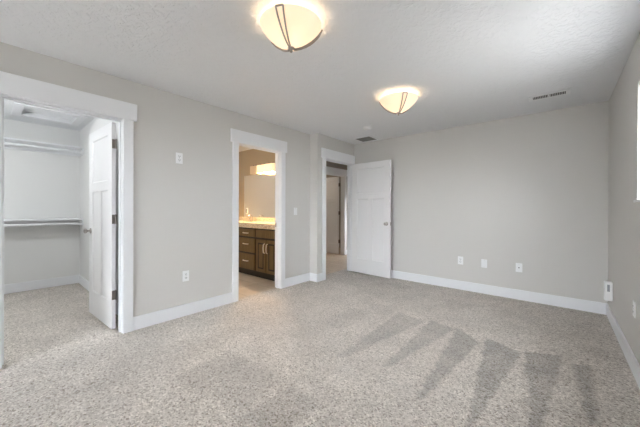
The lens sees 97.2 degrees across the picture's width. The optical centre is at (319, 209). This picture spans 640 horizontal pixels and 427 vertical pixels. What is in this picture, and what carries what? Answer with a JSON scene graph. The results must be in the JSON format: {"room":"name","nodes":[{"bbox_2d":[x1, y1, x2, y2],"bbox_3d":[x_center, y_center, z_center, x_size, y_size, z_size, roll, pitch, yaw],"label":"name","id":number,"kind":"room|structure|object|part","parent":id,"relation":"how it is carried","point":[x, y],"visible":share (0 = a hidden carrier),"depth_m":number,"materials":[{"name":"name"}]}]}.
{"room":"empty bedroom","nodes":[
{"label":"empty bedroom","id":0,"kind":"room"},
{"bbox_2d":[4,119,79,284],"bbox_3d":[-4.566,-0.040,3.800,0.120,2.440,2.025,0,0,40],"label":"wall","id":1,"kind":"structure","parent":0,"point":[37,185],"depth_m":4.19,"materials":[{"name":"white paint"}]},
{"bbox_2d":[4,275,78,293],"bbox_3d":[-4.479,1.115,3.804,0.014,0.132,1.905,0,0,40],"label":"baseboard","id":2,"kind":"structure","parent":1,"relation":"attached to","point":[59,281],"depth_m":4.18,"materials":[{"name":"white paint"}]},
{"bbox_2d":[4,137,83,156],"bbox_3d":[-4.363,-0.900,3.707,0.305,0.108,1.905,0,0,40],"label":"closet shelf","id":3,"kind":"object","parent":1,"relation":"attached to","point":[6,139],"visible":0.88,"depth_m":4.13,"materials":[{"name":"white paint"}]},
{"bbox_2d":[4,142,81,153],"bbox_3d":[-4.273,-0.879,3.631,0.056,0.056,1.868,0,0,40],"label":"closet rod","id":4,"kind":"object","parent":3,"relation":"attached to","point":[7,143],"visible":1,"depth_m":4.00,"materials":[{"name":"white paint"}]},
{"bbox_2d":[4,218,83,226],"bbox_3d":[-4.366,0.195,3.708,0.305,0.108,1.905,0,0,40],"label":"closet shelf","id":5,"kind":"object","parent":1,"relation":"attached to","point":[54,220],"visible":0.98,"depth_m":4.13,"materials":[{"name":"white paint"}]},
{"bbox_2d":[4,222,81,226],"bbox_3d":[-4.276,0.216,3.632,0.056,0.056,1.868,0,0,40],"label":"closet rod","id":6,"kind":"object","parent":5,"relation":"attached to","point":[72,223],"visible":1,"depth_m":4.00,"materials":[{"name":"white paint"}]},
{"bbox_2d":[79,118,118,301],"bbox_3d":[-2.891,-0.035,3.785,2.694,2.440,0.120,0,0,40],"label":"wall","id":7,"kind":"structure","parent":0,"point":[95,124],"depth_m":4.21,"materials":[{"name":"white paint"}]},
{"bbox_2d":[79,275,117,314],"bbox_3d":[-2.886,1.119,3.692,2.560,0.132,0.014,0,0,40],"label":"baseboard","id":8,"kind":"structure","parent":7,"relation":"attached to","point":[82,281],"depth_m":4.19,"materials":[{"name":"white paint"}]},
{"bbox_2d":[0,42,309,316],"bbox_3d":[-2.678,-0.032,1.861,0.120,2.440,7.611,0,0,40],"label":"wall","id":9,"kind":"structure","parent":0,"point":[182,213],"depth_m":3.13,"materials":[{"name":"grey paint"}]},
{"bbox_2d":[0,71,136,368],"bbox_3d":[-2.174,0.082,2.437,0.144,2.215,0.998,0,0,40],"label":"trim","id":10,"kind":"structure","parent":9,"relation":"attached to","point":[16,88],"depth_m":2.60,"materials":[{"name":"white paint"}]},
{"bbox_2d":[83,122,116,328],"bbox_3d":[-2.310,0.159,2.988,0.790,2.025,0.167,0,0,38],"label":"door","id":11,"kind":"structure","parent":9,"relation":"in","point":[103,141],"depth_m":2.93,"materials":[{"name":"white paint"}]},
{"bbox_3d":[-2.601,0.242,3.150,0.062,0.062,0.066,0,0,38],"label":"knob","id":12,"kind":"part","parent":11,"relation":"part of","materials":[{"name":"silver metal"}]},
{"bbox_2d":[176,152,182,163],"bbox_3d":[-1.544,-0.560,3.095,0.009,0.118,0.073,0,0,40],"label":"wall outlet","id":13,"kind":"object","parent":9,"relation":"attached to","point":[179,156],"visible":1,"depth_m":3.09,"materials":[{"name":"white plastic"}]},
{"bbox_2d":[182,270,188,281],"bbox_3d":[-1.500,0.746,3.153,0.009,0.118,0.073,0,0,40],"label":"wall outlet","id":14,"kind":"object","parent":9,"relation":"attached to","point":[185,274],"visible":1,"depth_m":3.15,"materials":[{"name":"white plastic"}]},
{"bbox_2d":[133,273,309,330],"bbox_3d":[-2.592,1.123,1.865,0.014,0.132,7.491,0,0,40],"label":"baseboard","id":15,"kind":"structure","parent":9,"relation":"attached to","point":[149,319],"depth_m":3.17,"materials":[{"name":"white paint"}]},
{"bbox_2d":[230,128,286,301],"bbox_3d":[-0.866,0.083,3.978,0.144,2.215,0.961,0,0,40],"label":"trim","id":16,"kind":"structure","parent":9,"relation":"attached to","point":[238,137],"depth_m":4.01,"materials":[{"name":"white paint"}]},
{"bbox_2d":[239,149,274,216],"bbox_3d":[-1.093,-0.033,5.676,2.728,2.440,0.120,0,0,40],"label":"wall","id":17,"kind":"structure","parent":0,"point":[247,158],"depth_m":5.97,"materials":[{"name":"beige paint"}]},
{"bbox_2d":[239,217,274,221],"bbox_3d":[-0.991,0.204,5.494,2.000,0.078,0.020,0,0,40],"label":"backsplash","id":18,"kind":"structure","parent":17,"relation":"attached to","point":[240,218],"depth_m":5.67,"materials":[{"name":"stone"}]},
{"bbox_2d":[244,172,274,217],"bbox_3d":[-0.991,-0.270,5.507,1.660,0.875,0.006,0,0,40],"label":"bathroom mirror","id":19,"kind":"object","parent":17,"relation":"attached to","point":[259,189],"visible":0.56,"depth_m":5.68,"materials":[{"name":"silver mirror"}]},
{"bbox_2d":[250,162,274,174],"bbox_3d":[-1.053,-0.792,5.455,0.870,0.189,0.165,0,0,40],"label":"vanity light","id":20,"kind":"object","parent":17,"relation":"attached to","point":[264,168],"visible":0.93,"depth_m":5.39,"materials":[{"name":"white glass"}]},
{"bbox_3d":[-1.299,-0.777,5.628,0.170,0.157,0.110,0,0,40],"label":"lamp shade","id":21,"kind":"part","parent":20,"relation":"part of","materials":[{"name":"beige glass"}]},
{"bbox_3d":[-1.116,-0.776,5.473,0.220,0.157,0.110,0,0,40],"label":"lamp shade","id":22,"kind":"part","parent":20,"relation":"part of","materials":[{"name":"white glass"}]},
{"bbox_3d":[-0.926,-0.775,5.311,0.220,0.157,0.110,0,0,40],"label":"lamp shade","id":23,"kind":"part","parent":20,"relation":"part of","materials":[{"name":"white glass"}]},
{"bbox_2d":[0,248,639,426],"bbox_3d":[-1.436,1.240,2.969,7.175,0.100,11.570,0,0,40],"label":"floor","id":24,"kind":"structure","parent":0,"point":[346,348],"depth_m":2.20,"materials":[{"name":"carpet"}]},
{"bbox_2d":[239,227,274,280],"bbox_3d":[-1.174,0.757,5.273,1.990,0.861,0.594,0,0,40],"label":"vanity cabinet","id":25,"kind":"object","parent":24,"relation":"on","point":[256,246],"visible":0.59,"depth_m":4.87,"materials":[{"name":"brown wood"}]},
{"bbox_3d":[-1.310,0.931,5.060,0.470,0.272,0.018,0,0,40],"label":"drawer","id":26,"kind":"part","parent":25,"relation":"part of","materials":[{"name":"brown wood"}]},
{"bbox_3d":[-1.309,0.639,5.060,0.470,0.247,0.018,0,0,40],"label":"drawer","id":27,"kind":"part","parent":25,"relation":"part of","materials":[{"name":"brown wood"}]},
{"bbox_3d":[-1.308,0.417,5.059,0.470,0.130,0.018,0,0,40],"label":"drawer","id":28,"kind":"part","parent":25,"relation":"part of","materials":[{"name":"brown wood"}]},
{"bbox_2d":[239,217,274,229],"bbox_3d":[-1.175,0.305,5.278,2.000,0.281,0.588,0,0,40],"label":"countertop","id":29,"kind":"structure","parent":25,"relation":"on","point":[261,223],"depth_m":5.14,"materials":[{"name":"stone"}]},
{"bbox_3d":[-1.002,0.793,4.800,0.265,0.552,0.018,0,0,40],"label":"door","id":30,"kind":"part","parent":25,"relation":"part of","materials":[{"name":"brown wood"}]},
{"bbox_3d":[-0.789,0.794,4.618,0.265,0.552,0.018,0,0,40],"label":"door","id":31,"kind":"part","parent":25,"relation":"part of","materials":[{"name":"brown wood"}]},
{"bbox_2d":[0,0,639,151],"bbox_3d":[-1.880,-1.309,1.970,6.575,0.120,8.810,0,0,40],"label":"ceiling","id":32,"kind":"structure","parent":0,"point":[466,62],"depth_m":2.26,"materials":[{"name":"white paint"}]},
{"bbox_2d":[11,102,86,125],"bbox_3d":[-3.600,-1.276,3.758,0.630,0.071,0.670,0,0,40],"label":"attic hatch","id":33,"kind":"object","parent":32,"relation":"attached to","point":[18,108],"visible":0.98,"depth_m":3.74,"materials":[{"name":"white paint"}]},
{"bbox_3d":[-3.599,-1.304,3.758,0.440,0.015,0.480,0,0,40],"label":"panel","id":34,"kind":"part","parent":33,"relation":"part of","materials":[{"name":"white paint"}]},
{"bbox_2d":[260,3,322,52],"bbox_3d":[-0.194,-1.138,1.860,0.414,0.213,0.404,0,0,40],"label":"ceiling light","id":35,"kind":"object","parent":32,"relation":"attached to","point":[290,28],"visible":1,"depth_m":1.75,"materials":[{"name":"frosted glass"},{"name":"brushed metal"}]},
{"bbox_2d":[354,135,378,141],"bbox_3d":[0.814,-1.241,4.990,0.330,0.010,0.320,0,0,40],"label":"ceiling vent","id":36,"kind":"object","parent":32,"relation":"in","point":[365,138],"visible":1,"depth_m":5.00,"materials":[{"name":"white plastic"}]},
{"bbox_2d":[363,126,371,130],"bbox_3d":[0.717,-1.225,4.285,0.136,0.042,0.136,0,0,40],"label":"smoke detector","id":37,"kind":"object","parent":32,"relation":"attached to","point":[366,128],"visible":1,"depth_m":4.24,"materials":[{"name":"white plastic"}]},
{"bbox_2d":[379,92,417,115],"bbox_3d":[0.861,-1.137,3.103,0.412,0.213,0.411,0,0,40],"label":"ceiling light","id":38,"kind":"object","parent":32,"relation":"attached to","point":[398,103],"visible":1,"depth_m":2.99,"materials":[{"name":"white glass"}]},
{"bbox_2d":[528,89,570,101],"bbox_3d":[2.488,-1.235,3.064,0.356,0.008,0.150,0,0,40],"label":"ceiling vent","id":39,"kind":"object","parent":32,"relation":"in","point":[567,91],"visible":1,"depth_m":3.05,"materials":[{"name":"white plastic"}]},
{"bbox_2d":[310,133,353,273],"bbox_3d":[0.196,-0.028,5.120,0.284,2.440,1.079,0,0,40],"label":"wall","id":40,"kind":"structure","parent":0,"point":[318,141],"depth_m":4.68,"materials":[{"name":"grey paint"}]},
{"bbox_2d":[310,273,316,281],"bbox_3d":[-0.110,1.125,4.662,0.150,0.132,0.014,0,0,40],"label":"baseboard","id":41,"kind":"structure","parent":40,"relation":"attached to","point":[313,277],"depth_m":4.65,"materials":[{"name":"white paint"}]},
{"bbox_2d":[317,273,322,281],"bbox_3d":[-0.007,1.126,4.657,0.014,0.132,0.140,0,0,40],"label":"baseboard","id":42,"kind":"structure","parent":40,"relation":"attached to","point":[320,275],"depth_m":4.65,"materials":[{"name":"white paint"}]},
{"bbox_2d":[321,148,354,279],"bbox_3d":[0.298,0.085,5.095,0.144,2.215,0.981,0,0,40],"label":"trim","id":43,"kind":"structure","parent":40,"relation":"attached to","point":[329,155],"depth_m":5.06,"materials":[{"name":"white paint"}]},
{"bbox_2d":[326,175,340,247],"bbox_3d":[0.855,-0.032,8.535,3.458,2.440,0.120,0,0,40],"label":"wall","id":44,"kind":"structure","parent":0,"point":[327,176],"depth_m":8.67,"materials":[{"name":"beige paint"}]},
{"bbox_2d":[326,161,346,169],"bbox_3d":[0.162,-0.031,6.867,0.120,2.440,3.320,0,0,40],"label":"wall","id":45,"kind":"structure","parent":0,"point":[329,164],"depth_m":7.07,"materials":[{"name":"beige paint"}]},
{"bbox_2d":[326,177,339,253],"bbox_3d":[0.215,0.159,7.623,0.790,2.025,0.167,0,0,39],"label":"door","id":46,"kind":"structure","parent":45,"relation":"in","point":[332,183],"depth_m":7.51,"materials":[{"name":"white paint"}]},
{"bbox_2d":[326,166,346,254],"bbox_3d":[0.345,0.082,7.065,0.144,2.215,0.996,0,0,40],"label":"trim","id":47,"kind":"structure","parent":45,"relation":"attached to","point":[342,173],"depth_m":7.34,"materials":[{"name":"white paint"}]},
{"bbox_2d":[354,101,608,302],"bbox_3d":[2.018,-0.022,4.361,3.717,2.440,0.120,0,0,40],"label":"wall","id":48,"kind":"structure","parent":0,"point":[531,190],"depth_m":3.81,"materials":[{"name":"grey paint"}]},
{"bbox_2d":[352,160,390,277],"bbox_3d":[0.909,0.165,5.089,0.820,2.025,0.167,0,0,44],"label":"door","id":49,"kind":"structure","parent":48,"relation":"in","point":[371,181],"depth_m":5.04,"materials":[{"name":"white paint"}]},
{"bbox_2d":[458,256,462,264],"bbox_3d":[2.097,0.764,4.208,0.073,0.118,0.009,0,0,40],"label":"wall outlet","id":50,"kind":"object","parent":48,"relation":"attached to","point":[460,259],"visible":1,"depth_m":4.20,"materials":[{"name":"white plastic"}]},
{"bbox_2d":[481,259,486,267],"bbox_3d":[2.334,0.771,4.008,0.073,0.118,0.007,0,0,40],"label":"blank plate","id":51,"kind":"object","parent":48,"relation":"attached to","point":[483,261],"visible":1,"depth_m":4.00,"materials":[{"name":"white plastic"}]},
{"bbox_2d":[391,270,607,314],"bbox_3d":[1.960,1.132,4.321,3.447,0.132,0.014,0,0,40],"label":"baseboard","id":52,"kind":"structure","parent":48,"relation":"attached to","point":[554,300],"depth_m":3.80,"materials":[{"name":"white paint"}]},
{"bbox_2d":[516,263,521,271],"bbox_3d":[2.640,0.776,3.741,0.073,0.118,0.018,0,0,40],"label":"cable plate","id":53,"kind":"object","parent":48,"relation":"attached to","point":[518,265],"visible":1,"depth_m":3.74,"materials":[{"name":"white plastic"}]},
{"bbox_2d":[608,33,639,364],"bbox_3d":[0.566,-0.019,-0.106,0.150,2.440,8.810,0,0,40],"label":"wall","id":54,"kind":"structure","parent":0,"point":[624,101],"depth_m":2.35,"materials":[{"name":"grey paint"}]},
{"bbox_2d":[604,281,612,300],"bbox_3d":[3.025,0.858,2.959,0.062,0.196,0.072,0,0,40],"label":"plug","id":55,"kind":"object","parent":54,"relation":"attached to","point":[608,285],"visible":1,"depth_m":2.93,"materials":[{"name":"white plastic"}]},
{"bbox_2d":[606,304,639,388],"bbox_3d":[0.495,1.134,-0.057,0.014,0.132,8.556,0,0,40],"label":"baseboard","id":56,"kind":"structure","parent":54,"relation":"attached to","point":[629,355],"depth_m":2.28,"materials":[{"name":"white paint"}]},
{"bbox_2d":[633,300,635,317],"bbox_3d":[2.308,0.732,2.074,0.009,0.118,0.073,0,0,40],"label":"wall outlet","id":57,"kind":"object","parent":54,"relation":"attached to","point":[634,302],"visible":1,"depth_m":2.05,"materials":[{"name":"white plastic"}]}
]}

